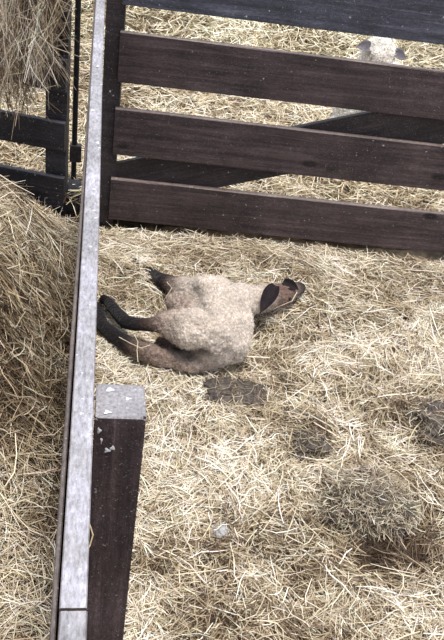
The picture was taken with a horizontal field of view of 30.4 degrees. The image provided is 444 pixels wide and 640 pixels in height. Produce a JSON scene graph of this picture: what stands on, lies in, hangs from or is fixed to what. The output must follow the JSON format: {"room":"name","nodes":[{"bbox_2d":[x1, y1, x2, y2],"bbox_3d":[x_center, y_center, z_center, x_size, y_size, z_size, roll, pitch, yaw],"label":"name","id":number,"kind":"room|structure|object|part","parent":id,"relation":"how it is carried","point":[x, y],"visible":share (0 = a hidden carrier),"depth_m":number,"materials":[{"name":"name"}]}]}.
{"room":"farm building","nodes":[
{"label":"farm building","id":0,"kind":"room"},
{"bbox_2d":[40,205,407,249],"bbox_3d":[0.731,-1.530,5.246,9.000,0.278,12.000,3,37,-9],"label":"ground","id":1,"kind":"structure","parent":0,"point":[151,227],"depth_m":3.71,"materials":[{"name":"plant"}]},
{"bbox_2d":[0,0,71,219],"bbox_3d":[-1.339,-1.081,3.244,1.500,1.250,0.062,11,36,3],"label":"fence","id":2,"kind":"object","parent":1,"relation":"on","point":[52,135],"visible":0.59,"depth_m":3.33,"materials":[{"name":"black wood"}]},
{"bbox_2d":[0,0,88,139],"bbox_3d":[-1.052,-1.201,2.934,1.292,0.983,0.479,11,36,2],"label":"hay","id":3,"kind":"object","parent":2,"relation":"hanging from","point":[29,29],"visible":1,"depth_m":2.93,"materials":[{"name":"plant"}]},
{"bbox_3d":[-0.645,-0.949,3.220,0.088,1.250,0.035,11,36,3],"label":"post","id":4,"kind":"part","parent":2,"relation":"part of","materials":[{"name":"black wood"}]},
{"bbox_2d":[0,175,106,639],"bbox_3d":[-1.008,0.017,2.324,1.362,0.725,2.867,3,37,-9],"label":"heap","id":5,"kind":"object","parent":1,"relation":"on","point":[38,249],"visible":0.9,"depth_m":2.38,"materials":[{"name":"plant"}]},
{"bbox_2d":[67,179,81,212],"bbox_3d":[-0.663,-0.551,3.581,0.127,0.140,0.110,3,37,-9],"label":"footing stone","id":6,"kind":"object","parent":1,"relation":"on","point":[78,183],"visible":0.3,"depth_m":3.54,"materials":[{"name":"grey stone"}]},
{"bbox_2d":[49,0,145,639],"bbox_3d":[-0.252,0.434,1.611,0.114,1.063,3.880,3,37,-9],"label":"rail fence","id":7,"kind":"object","parent":1,"relation":"on","point":[99,489],"visible":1,"depth_m":1.23,"materials":[{"name":"black wood"}]},
{"bbox_3d":[-0.100,0.804,0.367,0.031,0.142,1.433,3,37,-9],"label":"rail","id":8,"kind":"part","parent":7,"relation":"part of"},
{"bbox_3d":[-0.299,-0.365,1.903,0.034,0.143,2.445,3,37,-9],"label":"rail","id":9,"kind":"part","parent":7,"relation":"part of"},
{"bbox_2d":[89,525,93,546],"bbox_3d":[-0.165,0.272,1.016,0.010,0.026,0.039,6,36,-4],"label":"straw","id":10,"kind":"object","parent":7,"relation":"attached to","point":[90,525],"visible":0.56,"depth_m":1.02,"materials":[{"name":"beige plant"}]},
{"bbox_3d":[-0.215,0.535,1.493,0.072,1.051,0.072,3,37,-9],"label":"post","id":11,"kind":"part","parent":7,"relation":"part of","materials":[{"name":"brown wood"}]},
{"bbox_2d":[0,0,443,215],"bbox_3d":[0.752,-2.297,6.252,6.098,0.245,6.489,3,37,-9],"label":"bedding","id":12,"kind":"object","parent":1,"relation":"on","point":[138,19],"visible":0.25,"depth_m":4.62,"materials":[{"name":"beige plant"}]},
{"bbox_2d":[69,0,81,178],"bbox_3d":[-0.550,-1.238,3.165,0.050,1.700,0.041,3,37,-9],"label":"metal pole","id":13,"kind":"object","parent":12,"relation":"on","point":[75,148],"visible":0.88,"depth_m":3.40,"materials":[{"name":"metal"}]},
{"bbox_2d":[329,36,405,118],"bbox_3d":[0.873,-1.371,4.583,0.397,0.640,1.094,16,37,9],"label":"sheep","id":14,"kind":"object","parent":12,"relation":"on","point":[378,49],"visible":0.09,"depth_m":4.13,"materials":[{"name":"fur"}]},
{"bbox_2d":[92,221,443,639],"bbox_3d":[0.827,0.395,2.702,2.665,0.172,2.633,3,37,-9],"label":"bedding","id":15,"kind":"object","parent":1,"relation":"on","point":[364,338],"visible":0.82,"depth_m":2.53,"materials":[{"name":"beige plant"}]},
{"bbox_2d":[96,257,305,374],"bbox_3d":[-0.086,-0.081,2.940,0.729,0.251,0.664,14,36,6],"label":"sheep","id":16,"kind":"object","parent":15,"relation":"on","point":[207,324],"visible":0.95,"depth_m":2.78,"materials":[{"name":"fur"}]},
{"bbox_2d":[197,517,235,548],"bbox_3d":[-0.015,0.591,2.263,0.143,0.062,0.101,3,37,-9],"label":"lump","id":17,"kind":"object","parent":15,"relation":"on","point":[223,528],"visible":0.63,"depth_m":2.25,"materials":[{"name":"stone"}]},
{"bbox_2d":[200,368,270,417],"bbox_3d":[0.051,0.259,2.700,0.261,0.089,0.240,3,37,-9],"label":"dung patch","id":18,"kind":"object","parent":15,"relation":"on","point":[219,386],"visible":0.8,"depth_m":2.70,"materials":[{"name":"soil"}]},
{"bbox_2d":[280,420,340,464],"bbox_3d":[0.274,0.390,2.566,0.212,0.106,0.162,3,37,-9],"label":"clump","id":19,"kind":"object","parent":15,"relation":"on","point":[310,441],"visible":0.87,"depth_m":2.53,"materials":[{"name":"dung"},{"name":"straw"}]},
{"bbox_2d":[310,458,424,541],"bbox_3d":[0.422,0.514,2.379,0.346,0.172,0.304,3,37,-9],"label":"mound","id":20,"kind":"object","parent":15,"relation":"on","point":[361,498],"visible":0.99,"depth_m":2.31,"materials":[{"name":"beige plant"}]},
{"bbox_2d":[396,393,443,456],"bbox_3d":[0.703,0.337,2.690,0.273,0.133,0.298,25,39,20],"label":"clump","id":21,"kind":"object","parent":15,"relation":"on","point":[430,411],"visible":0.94,"depth_m":2.65,"materials":[{"name":"soil"}]},
{"bbox_2d":[99,0,443,252],"bbox_3d":[0.906,-0.836,3.327,2.760,1.350,0.110,5,36,-6],"label":"wooden fence","id":22,"kind":"object","parent":1,"relation":"on","point":[176,172],"visible":0.98,"depth_m":3.30,"materials":[{"name":"brown wood"}]},
{"bbox_3d":[-0.427,-0.961,3.200,0.070,1.350,0.080,5,36,-6],"label":"gate post","id":23,"kind":"part","parent":22,"relation":"part of","materials":[{"name":"brown wood"}]}
]}

